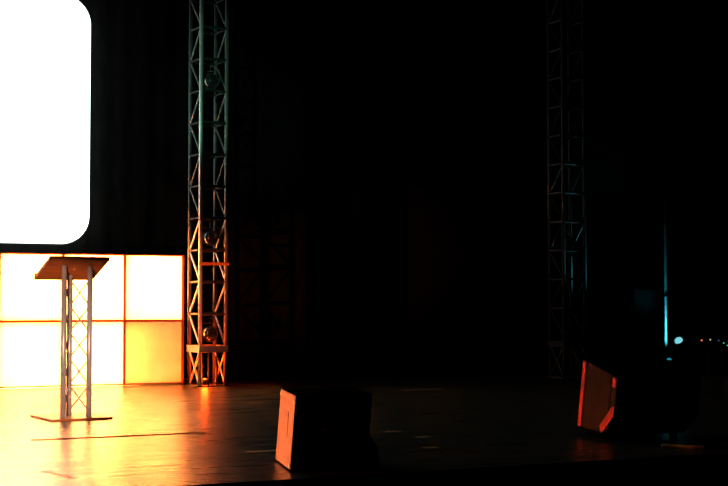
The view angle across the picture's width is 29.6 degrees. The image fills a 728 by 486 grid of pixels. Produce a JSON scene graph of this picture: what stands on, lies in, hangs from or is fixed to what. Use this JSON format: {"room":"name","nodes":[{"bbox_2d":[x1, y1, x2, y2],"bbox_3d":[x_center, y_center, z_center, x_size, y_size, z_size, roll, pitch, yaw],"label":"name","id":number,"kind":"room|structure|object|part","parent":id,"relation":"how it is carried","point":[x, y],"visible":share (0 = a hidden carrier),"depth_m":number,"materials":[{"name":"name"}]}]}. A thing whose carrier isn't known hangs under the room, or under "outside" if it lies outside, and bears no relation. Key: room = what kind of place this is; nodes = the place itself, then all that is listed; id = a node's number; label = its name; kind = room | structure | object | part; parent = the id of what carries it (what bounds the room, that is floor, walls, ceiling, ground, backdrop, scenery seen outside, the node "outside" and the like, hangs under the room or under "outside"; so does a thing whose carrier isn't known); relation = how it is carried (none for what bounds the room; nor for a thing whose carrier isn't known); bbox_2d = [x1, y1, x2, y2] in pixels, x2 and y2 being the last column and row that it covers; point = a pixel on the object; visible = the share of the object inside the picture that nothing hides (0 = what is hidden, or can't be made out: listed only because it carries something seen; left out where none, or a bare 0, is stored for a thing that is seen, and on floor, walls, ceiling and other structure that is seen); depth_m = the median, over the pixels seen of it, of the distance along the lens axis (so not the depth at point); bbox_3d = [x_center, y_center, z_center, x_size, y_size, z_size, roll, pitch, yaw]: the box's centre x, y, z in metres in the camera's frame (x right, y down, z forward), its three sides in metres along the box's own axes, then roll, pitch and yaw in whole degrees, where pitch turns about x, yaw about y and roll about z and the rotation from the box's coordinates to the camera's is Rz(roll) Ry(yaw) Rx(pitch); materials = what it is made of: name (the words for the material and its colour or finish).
{"room":"theater stage","nodes":[
{"label":"theater stage","id":0,"kind":"room"},
{"bbox_2d":[0,356,727,485],"bbox_3d":[0.236,1.484,13.391,22.000,0.060,11.140,1,-3,-25],"label":"floor","id":1,"kind":"structure","parent":0,"point":[474,421],"depth_m":9.67,"materials":[{"name":"brown wood"}]},
{"bbox_2d":[0,321,60,387],"bbox_3d":[-3.528,1.146,14.343,0.649,0.670,0.632,1,-3,-25],"label":"light panel","id":2,"kind":"object","parent":1,"relation":"on","point":[30,351],"visible":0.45,"depth_m":14.07,"materials":[{"name":"white plastic"}]},
{"bbox_2d":[0,253,63,321],"bbox_3d":[-3.528,0.463,14.371,0.649,0.698,0.632,1,-3,-25],"label":"light panel","id":3,"kind":"object","parent":2,"relation":"on","point":[22,297],"visible":0.8,"depth_m":14.08,"materials":[{"name":"white plastic"}]},
{"bbox_2d":[42,471,75,477],"bbox_3d":[-1.574,1.194,7.118,0.024,0.001,0.369,2,-3,-38],"label":"tape line","id":4,"kind":"object","parent":1,"relation":"on","point":[42,471],"visible":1,"depth_m":7.11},
{"bbox_2d":[30,256,112,421],"bbox_3d":[-2.247,0.723,10.560,0.490,1.227,0.530,1,-3,-31],"label":"lectern","id":5,"kind":"object","parent":1,"relation":"on","point":[66,269],"visible":1,"depth_m":10.47,"materials":[{"name":"wood"}]},
{"bbox_3d":[-2.260,0.740,10.382,0.042,1.146,0.042,1,-3,-31],"label":"post","id":6,"kind":"part","parent":5,"relation":"part of","materials":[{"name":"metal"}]},
{"bbox_3d":[-2.259,0.782,10.580,0.042,1.078,0.042,1,-3,-31],"label":"post","id":7,"kind":"part","parent":5,"relation":"part of","materials":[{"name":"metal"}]},
{"bbox_3d":[-2.238,1.328,10.540,0.470,0.016,0.530,1,-3,-31],"label":"plate","id":8,"kind":"part","parent":5,"relation":"part of","materials":[{"name":"metal"}]},
{"bbox_3d":[-2.087,0.745,10.486,0.042,1.146,0.042,1,-3,-31],"label":"post","id":9,"kind":"part","parent":5,"relation":"part of","materials":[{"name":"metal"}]},
{"bbox_2d":[66,321,124,385],"bbox_3d":[-2.942,1.157,14.622,0.649,0.670,0.632,1,-3,-25],"label":"light panel","id":10,"kind":"object","parent":1,"relation":"on","point":[108,337],"visible":0.56,"depth_m":14.38,"materials":[{"name":"white plastic"}]},
{"bbox_2d":[64,253,124,320],"bbox_3d":[-2.942,0.474,14.650,0.649,0.698,0.632,1,-3,-25],"label":"light panel","id":11,"kind":"object","parent":10,"relation":"on","point":[108,301],"visible":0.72,"depth_m":14.43,"materials":[{"name":"white plastic"}]},
{"bbox_2d":[31,432,204,439],"bbox_3d":[-1.606,1.274,9.106,1.180,0.006,0.016,1,-3,-26],"label":"cable","id":12,"kind":"object","parent":1,"relation":"on","point":[189,432],"visible":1,"depth_m":9.09,"materials":[{"name":"black rubber"}]},
{"bbox_2d":[112,474,148,475],"bbox_3d":[-1.210,1.193,7.095,0.210,0.001,0.024,1,-3,-23],"label":"tape line","id":13,"kind":"object","parent":1,"relation":"on","point":[132,474],"visible":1,"depth_m":7.10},
{"bbox_2d":[124,320,184,384],"bbox_3d":[-2.350,1.169,14.904,0.663,0.670,0.632,1,-3,-25],"label":"light panel","id":14,"kind":"object","parent":1,"relation":"on","point":[153,350],"visible":0.88,"depth_m":14.63,"materials":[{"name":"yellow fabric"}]},
{"bbox_2d":[125,254,184,320],"bbox_3d":[-2.350,0.486,14.932,0.663,0.698,0.632,1,-3,-25],"label":"light panel","id":15,"kind":"object","parent":14,"relation":"on","point":[154,284],"visible":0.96,"depth_m":14.65,"materials":[{"name":"white plastic"}]},
{"bbox_2d":[184,0,230,386],"bbox_3d":[-1.649,-1.032,14.613,0.380,5.068,0.380,1,-3,-29],"label":"truss tower","id":16,"kind":"object","parent":1,"relation":"on","point":[199,348],"visible":1,"depth_m":14.55,"materials":[{"name":"metal"}]},
{"bbox_2d":[202,378,207,384],"bbox_3d":[-1.673,1.451,14.482,0.070,0.068,0.070,1,-3,-25],"label":"uplight","id":17,"kind":"object","parent":16,"relation":"on","point":[204,380],"visible":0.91,"depth_m":14.45,"materials":[{"name":"brown metal"}]},
{"bbox_3d":[-1.649,1.494,14.509,0.380,0.012,0.380,1,-3,-29],"label":"plate","id":18,"kind":"part","parent":16,"relation":"part of","materials":[{"name":"metal"}]},
{"bbox_2d":[202,318,218,341],"bbox_3d":[-1.625,0.914,14.548,0.200,0.256,0.184,0,-2,-5],"label":"lamp","id":19,"kind":"object","parent":16,"relation":"attached to","point":[209,333],"visible":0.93,"depth_m":14.48,"materials":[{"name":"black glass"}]},
{"bbox_2d":[202,222,219,245],"bbox_3d":[-1.625,-0.095,14.590,0.200,0.256,0.184,0,-2,-5],"label":"lamp","id":20,"kind":"object","parent":16,"relation":"attached to","point":[209,237],"visible":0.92,"depth_m":14.53,"materials":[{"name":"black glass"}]},
{"bbox_2d":[203,66,219,88],"bbox_3d":[-1.625,-1.754,14.658,0.200,0.256,0.184,0,-2,-5],"label":"lamp","id":21,"kind":"object","parent":16,"relation":"attached to","point":[210,80],"visible":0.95,"depth_m":14.59,"materials":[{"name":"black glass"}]},
{"bbox_2d":[199,262,228,265],"bbox_3d":[-1.565,0.218,14.414,0.340,0.030,0.005,1,-3,-29],"label":"strap","id":22,"kind":"object","parent":16,"relation":"attached to","point":[200,263],"visible":1,"depth_m":14.40,"materials":[{"name":"red fabric"}]},
{"bbox_2d":[245,450,275,451],"bbox_3d":[-0.585,1.240,8.235,0.250,0.001,0.050,1,-3,-25],"label":"tape mark","id":23,"kind":"object","parent":1,"relation":"on","point":[261,450],"visible":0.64,"depth_m":8.20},
{"bbox_2d":[276,387,379,470],"bbox_3d":[-0.200,1.008,7.508,0.488,0.405,0.558,1,-2,-12],"label":"stage monitor","id":24,"kind":"object","parent":1,"relation":"on","point":[320,428],"visible":1,"depth_m":7.29,"materials":[{"name":"black paint"}]},
{"bbox_3d":[-0.429,0.975,7.496,0.013,0.130,0.190,1,-2,-12],"label":"badge plate","id":25,"kind":"part","parent":24,"relation":"part of","materials":[{"name":"metal"}]},
{"bbox_3d":[-0.424,1.004,7.486,0.036,0.388,0.510,1,-2,-12],"label":"panel","id":26,"kind":"part","parent":24,"relation":"part of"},
{"bbox_3d":[-0.156,0.980,7.256,0.165,0.016,0.045,1,-2,-12],"label":"handle","id":27,"kind":"part","parent":24,"relation":"part of","materials":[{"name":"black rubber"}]},
{"bbox_3d":[-0.161,0.981,7.278,0.210,0.100,0.006,1,-2,-12],"label":"handle plate","id":28,"kind":"part","parent":24,"relation":"part of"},
{"bbox_2d":[545,0,586,378],"bbox_3d":[2.368,-0.969,16.146,0.380,5.068,0.380,1,-3,-25],"label":"truss tower","id":29,"kind":"object","parent":1,"relation":"on","point":[563,343],"visible":0.97,"depth_m":16.09,"materials":[{"name":"grey metal"}]},
{"bbox_3d":[2.368,1.557,16.041,0.380,0.012,0.380,1,-3,-25],"label":"plate","id":30,"kind":"part","parent":29,"relation":"part of","materials":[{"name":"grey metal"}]},
{"bbox_2d":[559,229,575,248],"bbox_3d":[2.378,-0.032,16.127,0.200,0.256,0.184,0,-2,-5],"label":"lamp","id":31,"kind":"object","parent":29,"relation":"attached to","point":[570,243],"visible":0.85,"depth_m":16.06,"materials":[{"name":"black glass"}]},
{"bbox_2d":[577,358,700,439],"bbox_3d":[1.797,1.020,9.007,0.608,0.505,0.714,0,-2,-11],"label":"speaker","id":32,"kind":"object","parent":1,"relation":"on","point":[618,395],"visible":1,"depth_m":8.76},
{"bbox_3d":[1.524,1.000,8.984,0.050,0.443,0.636,0,-2,-11],"label":"panel","id":33,"kind":"part","parent":32,"relation":"part of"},
{"bbox_3d":[1.884,0.920,8.702,0.268,0.038,0.076,0,-2,-11],"label":"handle","id":34,"kind":"part","parent":32,"relation":"part of","materials":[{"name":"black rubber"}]},
{"bbox_2d":[633,290,659,357],"bbox_3d":[4.058,1.218,20.413,0.450,1.050,0.414,1,-3,-25],"label":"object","id":35,"kind":"object","parent":1,"relation":"on","point":[645,302],"visible":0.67,"depth_m":20.22,"materials":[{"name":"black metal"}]},
{"bbox_2d":[661,61,677,362],"bbox_3d":[4.322,-0.455,19.824,0.240,4.345,0.240,1,-3,-25],"label":"scaffold pole","id":36,"kind":"object","parent":1,"relation":"on","point":[662,62],"visible":0.93,"depth_m":19.81,"materials":[{"name":"black metal"}]},
{"bbox_2d":[673,335,685,365],"bbox_3d":[3.942,1.381,17.224,0.200,0.461,0.227,-2,-3,32],"label":"floor lamp","id":37,"kind":"object","parent":1,"relation":"on","point":[678,340],"visible":0.94,"depth_m":17.20,"materials":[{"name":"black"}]},
{"bbox_2d":[661,442,727,448],"bbox_3d":[2.045,1.237,8.415,0.444,0.022,0.160,1,-2,-14],"label":"cable","id":38,"kind":"object","parent":1,"relation":"on","point":[718,443],"visible":1,"depth_m":8.39,"materials":[{"name":"black rubber"}]},
{"bbox_2d":[687,324,727,372],"bbox_3d":[4.690,1.313,17.256,1.150,0.600,0.635,0,-2,-1],"label":"desk","id":39,"kind":"object","parent":1,"relation":"on","point":[698,334],"visible":1,"depth_m":17.48,"materials":[{"name":"black laminate"}]},
{"bbox_3d":[4.233,1.443,17.494,0.023,0.360,0.024,0,-2,-1],"label":"leg","id":40,"kind":"part","parent":39,"relation":"part of","materials":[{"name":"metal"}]},
{"bbox_3d":[4.237,1.424,17.024,0.023,0.360,0.024,0,-2,0],"label":"leg","id":41,"kind":"part","parent":39,"relation":"part of","materials":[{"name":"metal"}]},
{"bbox_3d":[4.417,1.424,17.026,0.023,0.360,0.024,0,-2,0],"label":"leg","id":42,"kind":"part","parent":39,"relation":"part of","materials":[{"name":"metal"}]},
{"bbox_2d":[306,0,727,364],"bbox_3d":[-2.183,-2.083,18.616,22.000,9.500,0.100,1,-3,-25],"label":"curtain","id":43,"kind":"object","parent":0,"point":[427,202],"depth_m":20.54,"materials":[{"name":"black fabric"}]},
{"bbox_2d":[440,467,727,485],"bbox_3d":[2.606,1.778,8.406,22.000,0.940,0.070,1,-3,-25],"label":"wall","id":44,"kind":"structure","parent":0,"point":[716,476],"depth_m":7.90,"materials":[{"name":"black"}]},
{"bbox_2d":[258,457,727,485],"bbox_3d":[2.645,1.293,8.345,22.000,0.055,0.050,1,-3,-25],"label":"stage edge","id":45,"kind":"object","parent":44,"relation":"attached to","point":[665,465],"depth_m":7.48,"materials":[{"name":"black wood"}]},
{"bbox_3d":[2.273,-7.265,9.480,22.000,0.100,20.600,1,-3,-25],"label":"ceiling","id":46,"kind":"structure","parent":0,"visible":0},
{"bbox_2d":[0,0,91,244],"bbox_3d":[-5.086,-3.518,13.962,4.733,7.017,0.060,1,-3,-25],"label":"projection screen","id":47,"kind":"object","parent":46,"relation":"hanging from","point":[46,45],"visible":1,"depth_m":14.65,"materials":[{"name":"white fabric"}]},
{"bbox_2d":[0,0,306,378],"bbox_3d":[-5.013,-2.766,14.354,9.800,8.488,0.048,1,-3,-25],"label":"drape","id":48,"kind":"object","parent":46,"relation":"hanging from","point":[140,81],"visible":0.48,"depth_m":15.85,"materials":[{"name":"black fabric"}]}
]}

